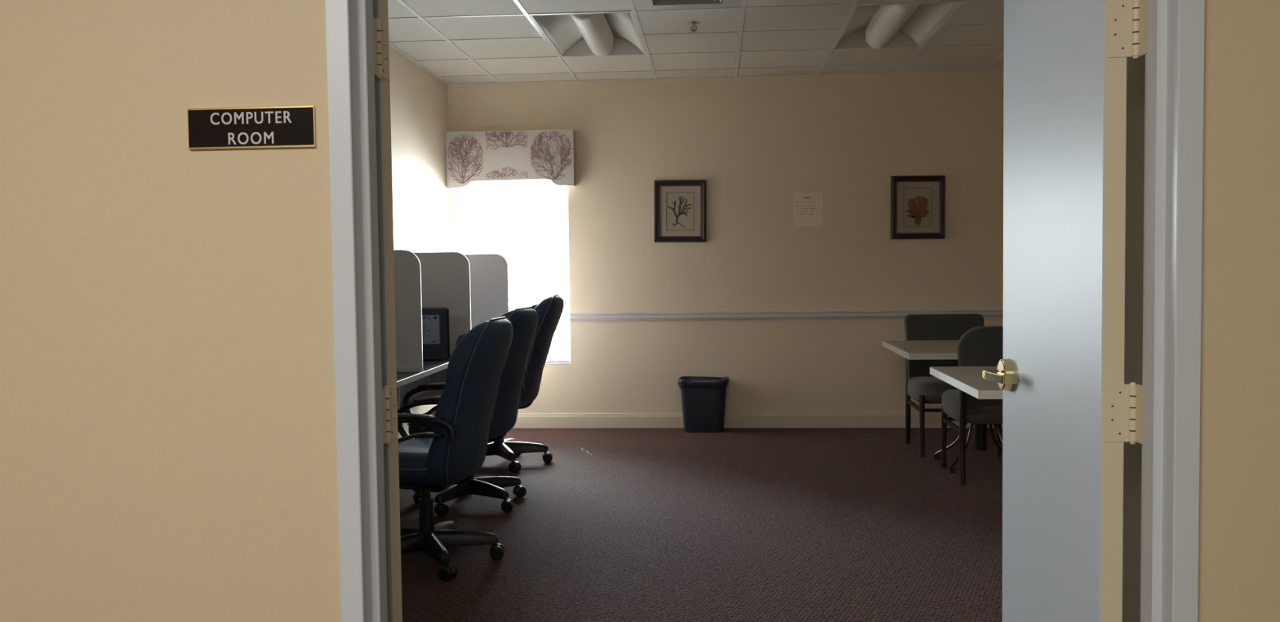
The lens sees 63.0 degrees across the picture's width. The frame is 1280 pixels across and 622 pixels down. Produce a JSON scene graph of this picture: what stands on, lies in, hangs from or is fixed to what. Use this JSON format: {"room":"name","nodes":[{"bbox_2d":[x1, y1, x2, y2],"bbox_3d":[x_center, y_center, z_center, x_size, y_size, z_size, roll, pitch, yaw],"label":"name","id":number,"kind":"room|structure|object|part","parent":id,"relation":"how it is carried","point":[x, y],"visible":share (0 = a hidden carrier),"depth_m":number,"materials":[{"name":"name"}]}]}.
{"room":"hallway","nodes":[
{"label":"hallway","id":0,"kind":"room"},
{"bbox_2d":[389,45,450,438],"bbox_3d":[-1.777,-0.382,5.138,0.150,2.892,6.085,-1,3,4],"label":"wall","id":1,"kind":"structure","parent":0,"point":[419,103],"depth_m":7.31,"materials":[{"name":"beige paint"}]},
{"bbox_2d":[392,190,400,224],"bbox_3d":[-1.587,-0.670,6.725,0.002,0.216,0.280,-1,3,4],"label":"paper sheet","id":2,"kind":"object","parent":1,"relation":"attached to","point":[396,194],"visible":0.62,"depth_m":6.78,"materials":[{"name":"white paper"}]},
{"bbox_2d":[393,249,508,410],"bbox_3d":[-1.354,0.148,5.827,0.577,0.960,3.440,-1,3,4],"label":"study carrel","id":3,"kind":"object","parent":1,"relation":"attached to","point":[473,287],"visible":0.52,"depth_m":6.32,"materials":[{"name":"grey plastic"}]},
{"bbox_3d":[-1.390,0.300,5.315,0.538,0.026,0.036,-1,3,4],"label":"foot rail","id":4,"kind":"part","parent":3,"relation":"part of","materials":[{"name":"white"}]},
{"bbox_3d":[-1.385,0.003,5.301,0.558,0.620,0.025,-1,3,4],"label":"edge trim","id":5,"kind":"part","parent":3,"relation":"part of","materials":[{"name":"white plastic"}]},
{"bbox_2d":[422,306,449,360],"bbox_3d":[-1.310,0.134,5.986,0.422,0.300,0.192,-1,3,-11],"label":"desktop computer","id":6,"kind":"object","parent":3,"relation":"on","point":[435,320],"visible":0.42,"depth_m":5.92,"materials":[{"name":"grey plastic"}]},
{"bbox_2d":[422,315,436,342],"bbox_3d":[-1.220,0.104,5.904,0.143,0.146,0.001,-1,3,-11],"label":"print","id":7,"kind":"object","parent":6,"relation":"attached to","point":[435,317],"depth_m":5.91},
{"bbox_3d":[-1.308,-0.045,6.352,0.558,0.620,0.025,-1,3,4],"label":"edge trim","id":8,"kind":"part","parent":3,"relation":"part of","materials":[{"name":"white plastic"}]},
{"bbox_3d":[-1.223,-0.099,7.512,0.558,0.620,0.025,-1,3,4],"label":"edge trim","id":9,"kind":"part","parent":3,"relation":"part of","materials":[{"name":"white plastic"}]},
{"bbox_2d":[0,0,1279,621],"bbox_3d":[0.145,-0.270,2.013,7.200,2.900,0.126,-1,3,4],"label":"wall","id":10,"kind":"structure","parent":0,"point":[168,439],"depth_m":2.03,"materials":[{"name":"beige paint"}]},
{"bbox_2d":[187,105,315,150],"bbox_3d":[-0.747,-0.352,2.007,0.250,0.079,0.008,-1,3,4],"label":"room sign","id":11,"kind":"object","parent":10,"relation":"attached to","point":[263,126],"visible":1,"depth_m":2.01,"materials":[{"name":"black plastic"}]},
{"bbox_3d":[-0.748,-0.390,2.005,0.249,0.004,0.006,-1,3,4],"label":"gold rail","id":12,"kind":"part","parent":11,"relation":"part of","materials":[{"name":"brown metal"}]},
{"bbox_3d":[-0.747,-0.315,2.008,0.249,0.004,0.006,-1,3,4],"label":"gold rail","id":13,"kind":"part","parent":11,"relation":"part of","materials":[{"name":"brown metal"}]},
{"bbox_2d":[373,0,402,621],"bbox_3d":[-0.889,0.164,2.277,0.764,2.020,0.067,0,3,12],"label":"door","id":14,"kind":"structure","parent":10,"relation":"in","point":[380,11],"depth_m":2.19,"materials":[{"name":"white paint"}]},
{"bbox_2d":[324,0,1204,621],"bbox_3d":[0.220,0.130,2.033,1.611,2.096,0.166,-1,3,4],"label":"door frame","id":15,"kind":"structure","parent":10,"relation":"attached to","point":[1172,32],"depth_m":1.97,"materials":[{"name":"white paint"}]},
{"bbox_3d":[-0.541,-0.538,2.110,0.002,0.115,0.064,-1,3,4],"label":"hinge plate","id":16,"kind":"part","parent":15,"relation":"part of","materials":[{"name":"beige paint"}]},
{"bbox_3d":[-0.531,0.218,2.144,0.002,0.115,0.064,-1,3,4],"label":"hinge plate","id":17,"kind":"part","parent":15,"relation":"part of","materials":[{"name":"beige paint"}]},
{"bbox_3d":[0.978,0.204,2.033,0.010,0.115,0.064,-1,3,4],"label":"hinge plate","id":18,"kind":"part","parent":15,"relation":"part of","materials":[{"name":"beige paint"}]},
{"bbox_3d":[0.968,-0.552,1.999,0.010,0.115,0.064,-1,3,4],"label":"hinge plate","id":19,"kind":"part","parent":15,"relation":"part of","materials":[{"name":"beige paint"}]},
{"bbox_2d":[982,0,1140,621],"bbox_3d":[0.946,0.133,2.440,0.113,2.020,0.766,-1,3,3],"label":"door","id":20,"kind":"structure","parent":10,"relation":"in","point":[1069,412],"depth_m":2.29,"materials":[{"name":"white paint"}]},
{"bbox_3d":[0.932,0.171,2.709,0.039,0.022,0.141,-1,3,-5],"label":"lever","id":21,"kind":"part","parent":20,"relation":"part of","materials":[{"name":"gold metal"}]},
{"bbox_3d":[0.966,0.168,2.757,0.020,0.086,0.086,-1,3,5],"label":"handle","id":22,"kind":"part","parent":20,"relation":"part of","materials":[{"name":"gold metal"}]},
{"bbox_2d":[387,0,1004,84],"bbox_3d":[0.838,-1.772,4.947,5.122,0.244,5.959,-1,3,4],"label":"ceiling","id":23,"kind":"structure","parent":0,"point":[457,42],"depth_m":6.71,"materials":[{"name":"tile"}]},
{"bbox_2d":[529,12,646,56],"bbox_3d":[-0.294,-1.760,6.484,0.586,0.152,1.195,-1,3,4],"label":"light fixture","id":24,"kind":"object","parent":23,"relation":"attached to","point":[614,33],"visible":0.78,"depth_m":6.62,"materials":[{"name":"white metal"}]},
{"bbox_2d":[570,13,613,56],"bbox_3d":[-0.294,-1.751,6.484,0.164,0.135,1.145,-1,3,4],"label":"tube","id":25,"kind":"object","parent":24,"relation":"on","point":[597,29],"depth_m":6.45,"materials":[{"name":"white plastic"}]},
{"bbox_3d":[-0.251,-1.800,7.066,0.558,0.125,0.002,-1,3,4],"label":"plate","id":26,"kind":"part","parent":24,"relation":"part of","materials":[{"name":"white metal"}]},
{"bbox_2d":[632,0,742,10],"bbox_3d":[0.248,-1.699,5.529,0.586,0.057,0.586,-1,3,4],"label":"ceiling vent","id":27,"kind":"object","parent":23,"relation":"in","point":[640,5],"visible":1,"depth_m":5.72,"materials":[{"name":"grey metal"}]},
{"bbox_2d":[687,21,699,31],"bbox_3d":[0.317,-1.676,6.154,0.072,0.049,0.072,-1,3,4],"label":"sprinkler","id":28,"kind":"object","parent":23,"relation":"attached to","point":[693,24],"visible":1,"depth_m":6.14,"materials":[{"name":"silver metal"}]},
{"bbox_2d":[832,1,963,48],"bbox_3d":[1.530,-1.777,6.349,0.586,0.152,1.195,-1,3,4],"label":"light fixture","id":29,"kind":"object","parent":23,"relation":"attached to","point":[879,26],"visible":0.92,"depth_m":6.47,"materials":[{"name":"white metal"}]},
{"bbox_3d":[1.573,-1.817,6.932,0.558,0.125,0.002,-1,3,4],"label":"plate","id":30,"kind":"part","parent":29,"relation":"part of","materials":[{"name":"white metal"}]},
{"bbox_2d":[865,3,919,48],"bbox_3d":[1.530,-1.768,6.350,0.164,0.135,1.145,-1,3,4],"label":"tube","id":31,"kind":"object","parent":29,"relation":"on","point":[883,22],"depth_m":6.34,"materials":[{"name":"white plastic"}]},
{"bbox_2d":[399,427,1002,621],"bbox_3d":[0.257,1.170,3.347,7.200,0.100,10.000,-1,3,4],"label":"floor","id":32,"kind":"structure","parent":0,"point":[654,524],"depth_m":4.98,"materials":[{"name":"carpet"}]},
{"bbox_2d":[397,316,512,582],"bbox_3d":[-0.876,0.557,4.478,0.685,1.052,0.644,0,3,7],"label":"office chair","id":33,"kind":"object","parent":32,"relation":"on","point":[456,448],"visible":0.8,"depth_m":4.27,"materials":[{"name":"blue leather"}]},
{"bbox_3d":[-1.065,0.980,4.577,0.273,0.076,0.064,1,3,28],"label":"leg","id":34,"kind":"part","parent":33,"relation":"part of","materials":[{"name":"black plastic"}]},
{"bbox_3d":[-1.039,0.988,4.383,0.273,0.076,0.064,-3,4,-44],"label":"leg","id":35,"kind":"part","parent":33,"relation":"part of","materials":[{"name":"black plastic"}]},
{"bbox_3d":[-0.953,0.644,4.487,0.490,0.140,0.510,0,3,7],"label":"seat","id":36,"kind":"part","parent":33,"relation":"part of","materials":[{"name":"fabric"}]},
{"bbox_3d":[-0.958,0.563,4.216,0.457,0.281,0.071,0,3,7],"label":"armrest","id":37,"kind":"part","parent":33,"relation":"part of","materials":[{"name":"black plastic"}]},
{"bbox_3d":[-0.846,0.987,4.348,0.064,0.076,0.273,-2,3,-26],"label":"leg","id":38,"kind":"part","parent":33,"relation":"part of","materials":[{"name":"black plastic"}]},
{"bbox_3d":[-0.889,0.974,4.662,0.064,0.076,0.273,0,3,10],"label":"leg","id":39,"kind":"part","parent":33,"relation":"part of","materials":[{"name":"black plastic"}]},
{"bbox_3d":[-0.893,0.538,4.742,0.457,0.281,0.071,0,3,7],"label":"armrest","id":40,"kind":"part","parent":33,"relation":"part of","materials":[{"name":"black plastic"}]},
{"bbox_3d":[-0.754,0.978,4.521,0.273,0.076,0.064,-1,3,-8],"label":"leg","id":41,"kind":"part","parent":33,"relation":"part of","materials":[{"name":"black plastic"}]},
{"bbox_3d":[-0.699,0.375,4.443,0.301,0.675,0.524,0,3,7],"label":"backrest","id":42,"kind":"part","parent":33,"relation":"part of","materials":[{"name":"blue leather"}]},
{"bbox_2d":[402,306,537,516],"bbox_3d":[-0.890,0.508,5.563,0.705,1.052,0.633,0,3,13],"label":"office chair","id":43,"kind":"object","parent":32,"relation":"on","point":[524,321],"visible":0.58,"depth_m":5.42,"materials":[{"name":"black leather"}]},
{"bbox_3d":[-0.952,0.595,5.582,0.490,0.140,0.510,0,3,13],"label":"seat","id":44,"kind":"part","parent":43,"relation":"part of","materials":[{"name":"blue leather"}]},
{"bbox_3d":[-0.987,0.514,5.314,0.457,0.281,0.071,0,3,13],"label":"armrest","id":45,"kind":"part","parent":43,"relation":"part of","materials":[{"name":"black plastic"}]},
{"bbox_3d":[-1.085,0.934,5.602,0.273,0.076,0.064,-1,3,4],"label":"leg","id":46,"kind":"part","parent":43,"relation":"part of","materials":[{"name":"black plastic"}]},
{"bbox_3d":[-0.982,0.940,5.436,0.064,0.076,0.273,0,3,22],"label":"leg","id":47,"kind":"part","parent":43,"relation":"part of","materials":[{"name":"black plastic"}]},
{"bbox_3d":[-0.792,0.936,5.483,0.273,0.076,0.064,1,3,40],"label":"leg","id":48,"kind":"part","parent":43,"relation":"part of","materials":[{"name":"black plastic"}]},
{"bbox_3d":[-0.777,0.927,5.678,0.273,0.076,0.064,-2,3,-32],"label":"leg","id":49,"kind":"part","parent":43,"relation":"part of","materials":[{"name":"black plastic"}]},
{"bbox_3d":[-0.704,0.327,5.510,0.301,0.675,0.524,0,3,13],"label":"backrest","id":50,"kind":"part","parent":43,"relation":"part of","materials":[{"name":"blue leather"}]},
{"bbox_3d":[-0.864,0.489,5.829,0.457,0.281,0.071,0,3,13],"label":"armrest","id":51,"kind":"part","parent":43,"relation":"part of","materials":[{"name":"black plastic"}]},
{"bbox_2d":[485,293,564,472],"bbox_3d":[-0.843,0.441,6.692,0.734,1.084,0.654,-1,3,2],"label":"office chair","id":52,"kind":"object","parent":32,"relation":"on","point":[549,310],"visible":0.44,"depth_m":6.51,"materials":[{"name":"black fabric"}]},
{"bbox_3d":[-1.036,0.885,6.596,0.284,0.079,0.067,-3,3,-42],"label":"leg","id":53,"kind":"part","parent":52,"relation":"part of","materials":[{"name":"black plastic"}]},
{"bbox_3d":[-0.837,0.884,6.553,0.067,0.079,0.284,-2,3,-24],"label":"leg","id":54,"kind":"part","parent":52,"relation":"part of","materials":[{"name":"black plastic"}]},
{"bbox_3d":[-0.871,0.870,6.880,0.067,0.079,0.284,0,3,12],"label":"leg","id":55,"kind":"part","parent":52,"relation":"part of","materials":[{"name":"black plastic"}]},
{"bbox_3d":[-0.735,0.875,6.728,0.284,0.079,0.067,-1,3,-6],"label":"leg","id":56,"kind":"part","parent":52,"relation":"part of","materials":[{"name":"black plastic"}]},
{"bbox_3d":[-0.659,0.249,6.674,0.313,0.702,0.545,3,3,2],"label":"backrest","id":57,"kind":"part","parent":52,"relation":"part of","materials":[{"name":"blue leather"}]},
{"bbox_2d":[677,376,728,432],"bbox_3d":[0.484,0.708,7.931,0.388,0.406,0.255,-1,3,4],"label":"waste bin","id":58,"kind":"object","parent":32,"relation":"on","point":[703,397],"visible":1,"depth_m":7.83,"materials":[{"name":"grey plastic"}]},
{"bbox_2d":[881,340,1002,473],"bbox_3d":[2.341,0.584,6.420,1.528,0.742,0.986,-1,3,4],"label":"table","id":59,"kind":"object","parent":32,"relation":"on","point":[908,349],"visible":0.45,"depth_m":6.41,"materials":[{"name":"beige laminate"}]},
{"bbox_2d":[904,313,1001,457],"bbox_3d":[2.088,0.483,6.990,0.556,0.902,0.582,-1,3,4],"label":"chair","id":60,"kind":"object","parent":32,"relation":"on","point":[923,387],"visible":0.56,"depth_m":7.17,"materials":[{"name":"grey fabric"}]},
{"bbox_3d":[1.864,0.593,7.266,0.034,0.664,0.074,-1,3,4],"label":"leg","id":61,"kind":"part","parent":60,"relation":"part of","materials":[{"name":"brown wood"}]},
{"bbox_3d":[1.831,0.746,6.774,0.034,0.401,0.046,-1,3,4],"label":"leg","id":62,"kind":"part","parent":60,"relation":"part of","materials":[{"name":"brown wood"}]},
{"bbox_3d":[2.086,0.519,6.963,0.556,0.152,0.524,-1,3,4],"label":"seat","id":63,"kind":"part","parent":60,"relation":"part of","materials":[{"name":"grey fabric"}]},
{"bbox_3d":[2.071,0.579,6.754,0.470,0.040,0.020,-1,3,4],"label":"rail","id":64,"kind":"part","parent":60,"relation":"part of","materials":[{"name":"brown wood"}]},
{"bbox_3d":[2.102,0.278,7.206,0.536,0.510,0.122,-1,3,4],"label":"backrest","id":65,"kind":"part","parent":60,"relation":"part of","materials":[{"name":"grey fabric"}]},
{"bbox_3d":[2.315,0.741,6.739,0.034,0.401,0.046,-1,3,4],"label":"leg","id":66,"kind":"part","parent":60,"relation":"part of","materials":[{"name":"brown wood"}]},
{"bbox_2d":[929,366,1002,399],"bbox_3d":[2.176,0.664,4.684,1.526,0.742,0.976,-1,3,4],"label":"table","id":67,"kind":"object","parent":32,"relation":"on","point":[969,380],"visible":0.09,"depth_m":4.66,"materials":[{"name":"beige laminate"}]},
{"bbox_2d":[941,325,1003,485],"bbox_3d":[2.084,0.523,6.114,0.556,0.902,0.596,-1,3,4],"label":"chair","id":68,"kind":"object","parent":32,"relation":"on","point":[980,346],"visible":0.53,"depth_m":5.89,"materials":[{"name":"grey fabric"}]},
{"bbox_3d":[1.863,0.762,6.394,0.034,0.401,0.046,-1,3,4],"label":"leg","id":69,"kind":"part","parent":68,"relation":"part of","materials":[{"name":"brown wood"}]},
{"bbox_3d":[1.843,0.609,6.146,0.022,0.040,0.490,-1,3,4],"label":"seat rail","id":70,"kind":"part","parent":68,"relation":"part of","materials":[{"name":"brown wood"}]},
{"bbox_3d":[1.824,0.655,5.891,0.034,0.664,0.074,-1,3,4],"label":"leg","id":71,"kind":"part","parent":68,"relation":"part of","materials":[{"name":"brown wood"}]},
{"bbox_3d":[2.087,0.556,6.151,0.556,0.152,0.524,-1,3,4],"label":"seat","id":72,"kind":"part","parent":68,"relation":"part of","materials":[{"name":"grey fabric"}]},
{"bbox_3d":[2.065,0.338,5.878,0.536,0.510,0.140,-1,3,4],"label":"backrest","id":73,"kind":"part","parent":68,"relation":"part of","materials":[{"name":"grey fabric"}]},
{"bbox_2d":[447,69,1004,413],"bbox_3d":[1.079,-0.575,8.065,5.420,2.942,0.180,-1,3,4],"label":"wall","id":74,"kind":"structure","parent":0,"point":[756,142],"depth_m":7.99,"materials":[{"name":"beige paint"}]},
{"bbox_2d":[445,128,575,188],"bbox_3d":[-0.996,-1.167,8.043,0.987,0.428,0.112,-1,3,4],"label":"window valance","id":75,"kind":"object","parent":74,"relation":"attached to","point":[549,154],"visible":1,"depth_m":7.99,"materials":[{"name":"grey fabric"}]},
{"bbox_3d":[-0.997,-0.982,7.997,0.987,0.062,0.004,-1,3,4],"label":"welt cord","id":76,"kind":"part","parent":75,"relation":"part of","materials":[{"name":"white fabric"}]},
{"bbox_2d":[653,179,706,242],"bbox_3d":[0.308,-0.766,8.005,0.400,0.474,0.026,0,3,4],"label":"framed print","id":77,"kind":"object","parent":74,"relation":"attached to","point":[679,206],"visible":1,"depth_m":8.01,"materials":[{"name":"black"}]},
{"bbox_3d":[0.132,-0.766,8.018,0.046,0.474,0.026,0,3,4],"label":"frame","id":78,"kind":"part","parent":77,"relation":"part of","materials":[{"name":"black wood"}]},
{"bbox_3d":[0.308,-0.979,7.995,0.400,0.046,0.026,0,3,4],"label":"frame","id":79,"kind":"part","parent":77,"relation":"part of","materials":[{"name":"black wood"}]},
{"bbox_3d":[0.309,-0.552,8.015,0.400,0.046,0.026,0,3,4],"label":"frame","id":80,"kind":"part","parent":77,"relation":"part of","materials":[{"name":"black wood"}]},
{"bbox_3d":[0.485,-0.765,7.992,0.046,0.474,0.026,0,3,4],"label":"frame","id":81,"kind":"part","parent":77,"relation":"part of","materials":[{"name":"black wood"}]},
{"bbox_2d":[454,178,1003,364],"bbox_3d":[1.086,-0.342,8.053,5.108,1.483,0.195,-1,3,4],"label":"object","id":82,"kind":"structure","parent":74,"relation":"in","point":[456,191],"depth_m":8.01,"materials":[{"name":"white"}]},
{"bbox_2d":[453,180,570,362],"bbox_3d":[-1.004,-0.313,8.194,0.895,1.439,0.056,-1,3,4],"label":"window blind","id":83,"kind":"object","parent":82,"relation":"attached to","point":[553,186],"visible":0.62,"depth_m":8.16,"materials":[{"name":"white plastic"}]},
{"bbox_3d":[-1.402,-0.312,8.223,0.002,1.433,0.056,-1,3,4],"label":"ladder cord","id":84,"kind":"part","parent":83,"relation":"part of","materials":[{"name":"white fabric"}]},
{"bbox_3d":[-0.665,-0.320,8.169,0.002,1.433,0.056,-1,3,4],"label":"ladder cord","id":85,"kind":"part","parent":83,"relation":"part of","materials":[{"name":"white fabric"}]},
{"bbox_3d":[-0.995,0.397,8.226,0.895,0.016,0.040,-1,3,4],"label":"rail","id":86,"kind":"part","parent":83,"relation":"part of","materials":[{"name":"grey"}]},
{"bbox_3d":[-0.994,0.413,8.232,0.919,0.012,0.120,-1,3,4],"label":"sill","id":87,"kind":"part","parent":82,"relation":"part of","materials":[{"name":"white"}]},
{"bbox_2d":[512,412,1002,428],"bbox_3d":[1.090,0.842,8.031,5.086,0.114,0.016,-1,3,4],"label":"baseboard","id":88,"kind":"structure","parent":74,"relation":"attached to","point":[932,420],"depth_m":8.04,"materials":[{"name":"beige paint"}]},
{"bbox_2d":[793,192,822,226],"bbox_3d":[1.281,-0.770,7.950,0.218,0.262,0.002,-1,3,4],"label":"paper notice","id":89,"kind":"object","parent":74,"relation":"attached to","point":[807,206],"visible":1,"depth_m":7.95,"materials":[{"name":"beige paper"}]},
{"bbox_2d":[890,175,945,239],"bbox_3d":[2.096,-0.782,7.874,0.402,0.475,0.026,0,3,4],"label":"framed print","id":90,"kind":"object","parent":74,"relation":"attached to","point":[917,202],"visible":1,"depth_m":7.88,"materials":[{"name":"black"}]},
{"bbox_3d":[1.919,-0.781,7.887,0.046,0.475,0.026,0,3,4],"label":"frame","id":91,"kind":"part","parent":90,"relation":"part of","materials":[{"name":"black wood"}]},
{"bbox_3d":[2.098,-0.568,7.883,0.402,0.046,0.026,0,3,4],"label":"frame","id":92,"kind":"part","parent":90,"relation":"part of","materials":[{"name":"black wood"}]},
{"bbox_3d":[2.095,-0.996,7.864,0.402,0.046,0.026,0,3,4],"label":"frame","id":93,"kind":"part","parent":90,"relation":"part of","materials":[{"name":"black wood"}]},
{"bbox_3d":[2.274,-0.783,7.861,0.046,0.475,0.026,0,3,4],"label":"frame","id":94,"kind":"part","parent":90,"relation":"part of","materials":[{"name":"black wood"}]},
{"bbox_2d":[1122,54,1145,621],"bbox_3d":[1.536,-0.212,2.644,0.820,2.692,1.329,-1,3,4],"label":"wall","id":95,"kind":"structure","parent":0,"point":[1135,68],"depth_m":2.33,"materials":[{"name":"beige paint"}]}
]}

